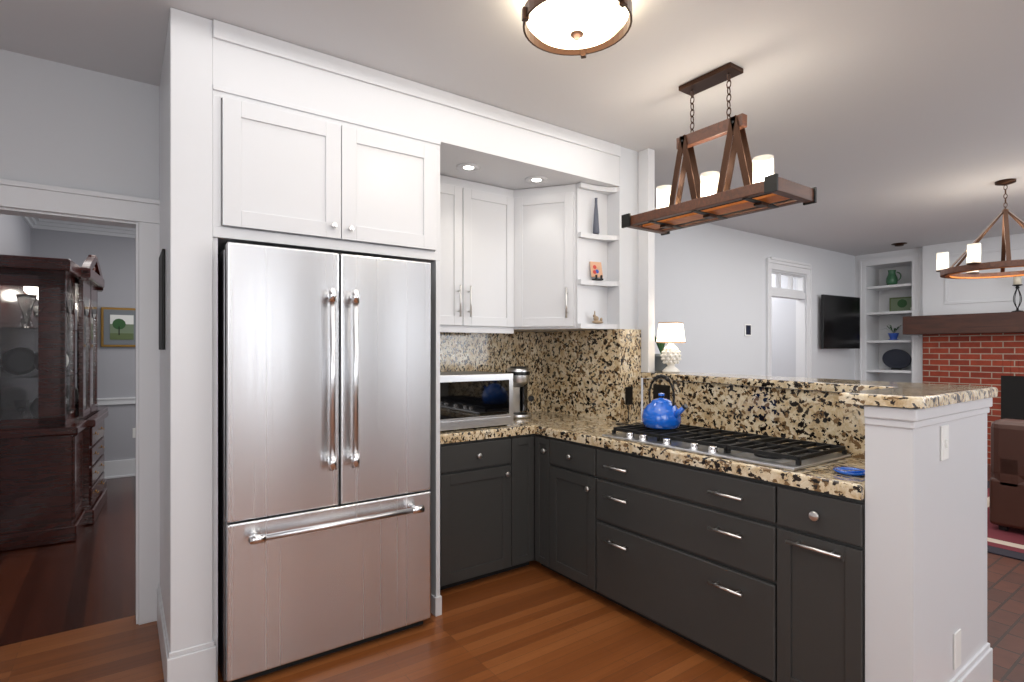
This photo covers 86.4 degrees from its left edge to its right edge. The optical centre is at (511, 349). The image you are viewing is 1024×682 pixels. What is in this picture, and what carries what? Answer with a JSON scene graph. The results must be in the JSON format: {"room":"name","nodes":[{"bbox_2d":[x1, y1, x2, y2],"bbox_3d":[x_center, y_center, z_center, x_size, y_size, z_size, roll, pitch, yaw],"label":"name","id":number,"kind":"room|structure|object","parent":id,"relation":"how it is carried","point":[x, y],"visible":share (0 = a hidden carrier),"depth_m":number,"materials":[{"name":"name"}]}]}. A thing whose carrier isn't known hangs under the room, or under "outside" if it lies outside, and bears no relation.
{"room":"kitchen and living room","nodes":[
{"label":"kitchen and living room","id":0,"kind":"room"},
{"bbox_2d":[0,49,922,460],"bbox_3d":[1.711,0.015,4.382,10.410,2.770,9.840,0,0,-35],"label":"wall","id":1,"kind":"structure","parent":0,"point":[70,127],"depth_m":5.70,"materials":[{"name":"white paint"}]},
{"bbox_2d":[22,216,135,478],"bbox_3d":[0.193,0.013,4.497,7.070,2.775,0.100,0,0,-36],"label":"trim","id":2,"kind":"structure","parent":1,"relation":"attached to","point":[119,468],"depth_m":2.80,"materials":[{"name":"white wood"}]},
{"bbox_2d":[101,307,135,346],"bbox_3d":[-4.278,-0.245,5.977,0.370,0.430,0.046,0,0,-35],"label":"framed picture","id":3,"kind":"object","parent":1,"relation":"attached to","point":[118,327],"visible":0.73,"depth_m":5.94,"materials":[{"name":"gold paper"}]},
{"bbox_2d":[132,428,135,437],"bbox_3d":[-4.184,0.925,6.069,0.070,0.110,0.004,0,0,-36],"label":"electrical outlet plate","id":4,"kind":"object","parent":1,"relation":"attached to","point":[133,429],"depth_m":6.06,"materials":[{"name":"white plastic"}]},
{"bbox_2d":[157,8,620,681],"bbox_3d":[-0.546,0.015,3.226,2.576,2.769,0.860,0,0,-35],"label":"refrigerator surround","id":5,"kind":"object","parent":1,"relation":"attached to","point":[267,140],"depth_m":2.37,"materials":[{"name":"white paint"}]},
{"bbox_2d":[159,249,164,349],"bbox_3d":[-1.637,-0.225,2.547,0.011,0.450,0.300,0,0,-35],"label":"picture","id":6,"kind":"object","parent":5,"relation":"attached to","point":[162,301],"visible":1,"depth_m":2.43,"materials":[{"name":"black metal"}]},
{"bbox_2d":[0,179,811,624],"bbox_3d":[0.600,0.140,4.748,8.229,2.520,0.354,0,0,-35],"label":"door frame","id":7,"kind":"structure","parent":1,"relation":"attached to","point":[50,201],"depth_m":2.79,"materials":[{"name":"white wood"}]},
{"bbox_2d":[440,175,511,330],"bbox_3d":[-0.382,-0.619,3.625,0.861,0.957,0.398,0,0,-35],"label":"upper cabinet","id":8,"kind":"object","parent":1,"relation":"attached to","point":[507,261],"depth_m":3.55,"materials":[{"name":"white paint"}]},
{"bbox_2d":[440,104,618,189],"bbox_3d":[-0.063,-1.234,3.601,1.353,0.269,0.809,0,0,-35],"label":"soffit","id":9,"kind":"structure","parent":1,"relation":"attached to","point":[506,156],"depth_m":3.27,"materials":[{"name":"white paint"}]},
{"bbox_2d":[456,163,480,171],"bbox_3d":[-0.262,-1.095,3.282,0.148,0.007,0.148,0,0,-44],"label":"recessed light","id":10,"kind":"object","parent":9,"relation":"attached to","point":[467,167],"depth_m":3.28,"materials":[{"name":"white"}]},
{"bbox_2d":[525,176,547,183],"bbox_3d":[0.158,-1.095,3.520,0.148,0.007,0.148,0,0,-44],"label":"recessed light","id":11,"kind":"object","parent":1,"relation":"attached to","point":[533,179],"depth_m":3.51,"materials":[{"name":"white"}]},
{"bbox_2d":[496,184,604,333],"bbox_3d":[0.206,-0.619,3.872,0.600,0.957,0.680,0,0,-35],"label":"upper cabinet","id":12,"kind":"object","parent":1,"relation":"attached to","point":[543,218],"depth_m":3.67,"materials":[{"name":"white paint"}]},
{"bbox_2d":[576,182,618,329],"bbox_3d":[0.571,-0.619,3.637,0.278,0.957,0.127,0,0,-35],"label":"open corner shelf","id":13,"kind":"object","parent":12,"relation":"attached to","point":[591,296],"visible":1,"depth_m":3.65,"materials":[{"name":"white paint"}]},
{"bbox_2d":[745,324,750,335],"bbox_3d":[2.747,-0.230,6.341,0.130,0.140,0.012,0,0,-36],"label":"electrical outlet plate","id":14,"kind":"object","parent":1,"relation":"attached to","point":[747,326],"depth_m":6.33,"materials":[{"name":"black plastic"}]},
{"bbox_2d":[641,372,997,408],"bbox_3d":[1.229,0.174,2.859,1.085,0.038,1.890,0,0,-35],"label":"bar","id":15,"kind":"object","parent":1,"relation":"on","point":[902,394],"visible":0.9,"depth_m":2.30,"materials":[{"name":"stone"}]},
{"bbox_2d":[655,336,666,371],"bbox_3d":[1.064,0.009,3.878,0.152,0.289,0.150,0,0,-35],"label":"plant pot","id":16,"kind":"object","parent":15,"relation":"on","point":[660,366],"visible":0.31,"depth_m":3.83,"materials":[{"name":"grey ceramic"}]},
{"bbox_2d":[656,322,685,372],"bbox_3d":[1.074,-0.015,3.682,0.152,0.339,0.156,0,0,34],"label":"table lamp","id":17,"kind":"object","parent":15,"relation":"on","point":[670,333],"visible":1,"depth_m":3.64,"materials":[{"name":"white ceramic"}]},
{"bbox_2d":[821,294,859,348],"bbox_3d":[4.493,-0.375,7.494,0.892,0.720,0.181,0,0,-35],"label":"wall-mounted tv","id":18,"kind":"object","parent":1,"relation":"attached to","point":[840,322],"visible":1,"depth_m":7.43,"materials":[{"name":"black plastic"}]},
{"bbox_2d":[859,253,918,382],"bbox_3d":[5.248,0.050,7.603,0.030,2.700,0.720,0,0,-35],"label":"trim","id":19,"kind":"structure","parent":1,"relation":"attached to","point":[912,257],"depth_m":7.60,"materials":[{"name":"white wood"}]},
{"bbox_2d":[867,283,911,372],"bbox_3d":[5.430,-0.083,7.733,0.413,1.645,0.554,0,0,-35],"label":"shelves","id":20,"kind":"object","parent":1,"relation":"attached to","point":[894,287],"visible":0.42,"depth_m":7.64,"materials":[{"name":"white wood"}]},
{"bbox_2d":[881,270,911,369],"bbox_3d":[5.459,-0.423,7.711,0.202,1.415,0.467,0,0,-35],"label":"decorations","id":21,"kind":"object","parent":20,"relation":"on","point":[895,359],"visible":0.85,"depth_m":7.74,"materials":[{"name":"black ceramic"}]},
{"bbox_2d":[0,464,1023,681],"bbox_3d":[1.581,1.425,4.289,9.850,0.050,9.600,0,0,-35],"label":"floor","id":22,"kind":"structure","parent":0,"point":[68,612],"depth_m":2.68,"materials":[{"name":"brown wood"}]},
{"bbox_2d":[0,254,107,551],"bbox_3d":[-3.780,0.295,4.583,0.540,2.210,1.680,0,0,-31],"label":"china hutch","id":23,"kind":"object","parent":22,"relation":"on","point":[53,481],"visible":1,"depth_m":3.92,"materials":[{"name":"brown wood"}]},
{"bbox_2d":[218,242,430,681],"bbox_3d":[-0.974,0.480,2.751,0.926,1.840,0.808,0,0,-35],"label":"fridge","id":24,"kind":"object","parent":22,"relation":"on","point":[324,453],"visible":0.98,"depth_m":2.42,"materials":[{"name":"silver metal"}]},
{"bbox_2d":[440,434,531,589],"bbox_3d":[-0.331,0.968,3.492,0.789,0.864,0.673,0,0,-35],"label":"base cabinet","id":25,"kind":"object","parent":22,"relation":"on","point":[486,484],"depth_m":3.26,"materials":[{"name":"grey wood"}]},
{"bbox_2d":[440,331,531,443],"bbox_3d":[-0.356,0.197,3.495,0.750,0.670,0.636,0,0,-36],"label":"countertop","id":26,"kind":"structure","parent":25,"relation":"on","point":[485,352],"depth_m":3.90,"materials":[{"name":"stone"}]},
{"bbox_2d":[440,371,512,430],"bbox_3d":[-0.377,0.314,3.461,0.620,0.330,0.474,0,0,-35],"label":"microwave","id":27,"kind":"object","parent":26,"relation":"on","point":[472,399],"visible":0.6,"depth_m":3.29,"materials":[{"name":"silver metal"}]},
{"bbox_2d":[507,366,533,418],"bbox_3d":[0.044,0.298,3.887,0.200,0.362,0.210,0,0,-35],"label":"coffee maker","id":28,"kind":"object","parent":26,"relation":"on","point":[521,374],"visible":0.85,"depth_m":3.85,"materials":[{"name":"silver metal"}]},
{"bbox_2d":[532,434,555,571],"bbox_3d":[0.404,0.968,3.541,0.602,0.864,0.232,0,0,-35],"label":"base cabinet","id":29,"kind":"object","parent":22,"relation":"on","point":[543,447],"depth_m":3.40,"materials":[{"name":"grey wood"}]},
{"bbox_2d":[556,438,583,586],"bbox_3d":[0.559,0.968,3.366,0.553,0.864,0.447,0,0,-35],"label":"base cabinet","id":30,"kind":"object","parent":22,"relation":"on","point":[569,454],"depth_m":3.20,"materials":[{"name":"grey wood"}]},
{"bbox_2d":[584,444,771,681],"bbox_3d":[0.985,0.968,2.768,0.553,0.864,1.149,0,0,-35],"label":"base cabinet","id":31,"kind":"object","parent":22,"relation":"on","point":[764,580],"depth_m":2.54,"materials":[{"name":"grey wood"}]},
{"bbox_2d":[532,329,864,499],"bbox_3d":[0.837,0.197,3.190,0.839,0.670,2.518,0,0,-36],"label":"countertop","id":32,"kind":"structure","parent":31,"relation":"on","point":[578,382],"depth_m":3.20,"materials":[{"name":"stone"}]},
{"bbox_2d":[616,400,642,424],"bbox_3d":[0.786,0.409,3.551,0.305,0.140,0.186,0,0,-35],"label":"power cord","id":33,"kind":"object","parent":32,"relation":"on","point":[628,419],"visible":0.88,"depth_m":3.53,"materials":[{"name":"black plastic"}]},
{"bbox_2d":[602,424,850,470],"bbox_3d":[1.008,0.456,2.726,0.500,0.047,1.060,0,0,-35],"label":"cooktop","id":34,"kind":"object","parent":32,"relation":"in","point":[773,451],"visible":0.96,"depth_m":2.54,"materials":[{"name":"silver metal"}]},
{"bbox_2d":[642,374,687,429],"bbox_3d":[0.845,0.283,2.988,0.212,0.296,0.277,0,0,-35],"label":"kettle","id":35,"kind":"object","parent":34,"relation":"on","point":[661,412],"visible":1,"depth_m":2.94,"materials":[{"name":"blue ceramic"}]},
{"bbox_2d":[833,467,864,475],"bbox_3d":[1.352,0.472,2.128,0.212,0.014,0.137,0,0,-35],"label":"spoon rest","id":36,"kind":"object","parent":32,"relation":"on","point":[851,471],"visible":0.73,"depth_m":2.10,"materials":[{"name":"blue ceramic"}]},
{"bbox_2d":[772,482,864,681],"bbox_3d":[1.376,0.968,2.221,0.553,0.864,0.314,0,0,-35],"label":"base cabinet","id":37,"kind":"object","parent":22,"relation":"on","point":[818,538],"depth_m":2.06,"materials":[{"name":"grey wood"}]},
{"bbox_2d":[987,481,1023,560],"bbox_3d":[4.836,1.394,3.817,2.600,0.012,3.050,0,0,-35],"label":"living room rug","id":38,"kind":"object","parent":22,"relation":"on","point":[1009,543],"depth_m":3.95,"materials":[{"name":"red fabric"}]},
{"bbox_2d":[989,418,1023,530],"bbox_3d":[4.690,0.964,3.633,0.950,0.848,2.120,0,0,-35],"label":"sofa","id":39,"kind":"object","parent":38,"relation":"on","point":[1006,496],"visible":1,"depth_m":4.13,"materials":[{"name":"brown leather"}]},
{"bbox_2d":[0,0,1023,255],"bbox_3d":[1.736,-1.400,4.400,10.470,0.060,9.840,0,0,-35],"label":"ceiling","id":40,"kind":"structure","parent":0,"point":[882,124],"depth_m":2.71,"materials":[{"name":"white paint"}]},
{"bbox_2d":[522,0,631,58],"bbox_3d":[0.252,-1.282,2.096,0.419,0.174,0.427,0,0,-35],"label":"semi-flush ceiling light","id":41,"kind":"object","parent":40,"relation":"attached to","point":[582,28],"visible":1,"depth_m":2.06,"materials":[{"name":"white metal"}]},
{"bbox_2d":[621,62,816,234],"bbox_3d":[0.996,-1.016,2.742,0.342,0.705,0.876,0,0,-35],"label":"linear chandelier","id":42,"kind":"object","parent":40,"relation":"hanging from","point":[764,187],"visible":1,"depth_m":2.67,"materials":[{"name":"brown wood"}]},
{"bbox_2d":[891,242,906,246],"bbox_3d":[4.998,-1.351,7.034,0.170,0.035,0.170,0,0,-35],"label":"recessed light","id":43,"kind":"object","parent":40,"relation":"in","point":[898,244],"visible":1,"depth_m":7.00,"materials":[{"name":"brown metal"}]},
{"bbox_2d":[936,178,1023,278],"bbox_3d":[4.001,-0.997,4.419,0.863,0.745,0.861,0,0,-35],"label":"ring chandelier","id":44,"kind":"object","parent":40,"relation":"hanging from","point":[973,266],"visible":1,"depth_m":4.41,"materials":[{"name":"brown wood"}]},
{"bbox_2d":[638,148,992,681],"bbox_3d":[1.386,0.015,2.986,0.439,2.769,1.874,0,0,-36],"label":"wall","id":45,"kind":"structure","parent":0,"point":[983,654],"depth_m":2.27,"materials":[{"name":"white paint"}]},
{"bbox_2d":[625,387,632,404],"bbox_3d":[0.788,0.310,3.671,0.070,0.120,0.005,0,0,-36],"label":"electrical outlet plate","id":46,"kind":"object","parent":45,"relation":"attached to","point":[628,390],"depth_m":3.67,"materials":[{"name":"black plastic"}]},
{"bbox_2d":[653,384,669,399],"bbox_3d":[0.982,0.300,3.582,0.009,0.140,0.160,0,0,-27],"label":"electrical outlet plate","id":47,"kind":"object","parent":45,"relation":"attached to","point":[657,388],"depth_m":3.58,"materials":[{"name":"black plastic"}]},
{"bbox_2d":[864,400,973,681],"bbox_3d":[1.498,0.798,2.013,0.510,1.203,0.160,0,0,-36],"label":"wall","id":48,"kind":"structure","parent":0,"point":[925,553],"depth_m":1.91,"materials":[{"name":"white paint"}]},
{"bbox_2d":[940,425,948,460],"bbox_3d":[1.577,0.338,1.980,0.070,0.125,0.014,0,0,-36],"label":"electrical outlet plate","id":49,"kind":"object","parent":48,"relation":"attached to","point":[944,438],"depth_m":1.97,"materials":[{"name":"white plastic"}]},
{"bbox_2d":[953,629,960,669],"bbox_3d":[1.684,1.133,2.061,0.070,0.135,0.006,0,0,-36],"label":"electrical outlet plate","id":50,"kind":"object","parent":48,"relation":"attached to","point":[957,635],"depth_m":2.05,"materials":[{"name":"white plastic"}]},
{"bbox_2d":[919,233,1023,464],"bbox_3d":[6.385,0.015,5.940,0.112,2.769,3.308,0,0,-35],"label":"fireplace","id":51,"kind":"object","parent":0,"point":[996,360],"visible":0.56,"depth_m":6.74,"materials":[{"name":"brick"}]},
{"bbox_2d":[903,311,1023,334],"bbox_3d":[6.255,-0.320,5.873,0.199,0.240,3.450,0,0,-35],"label":"mantel beam","id":52,"kind":"structure","parent":51,"relation":"attached to","point":[998,322],"depth_m":6.69,"materials":[{"name":"brown wood"}]},
{"bbox_2d":[1011,276,1022,311],"bbox_3d":[5.904,-0.651,6.366,0.110,0.420,0.107,0,0,-35],"label":"candle holder","id":53,"kind":"object","parent":52,"relation":"on","point":[1017,282],"visible":1,"depth_m":6.35,"materials":[{"name":"black metal"}]}
]}

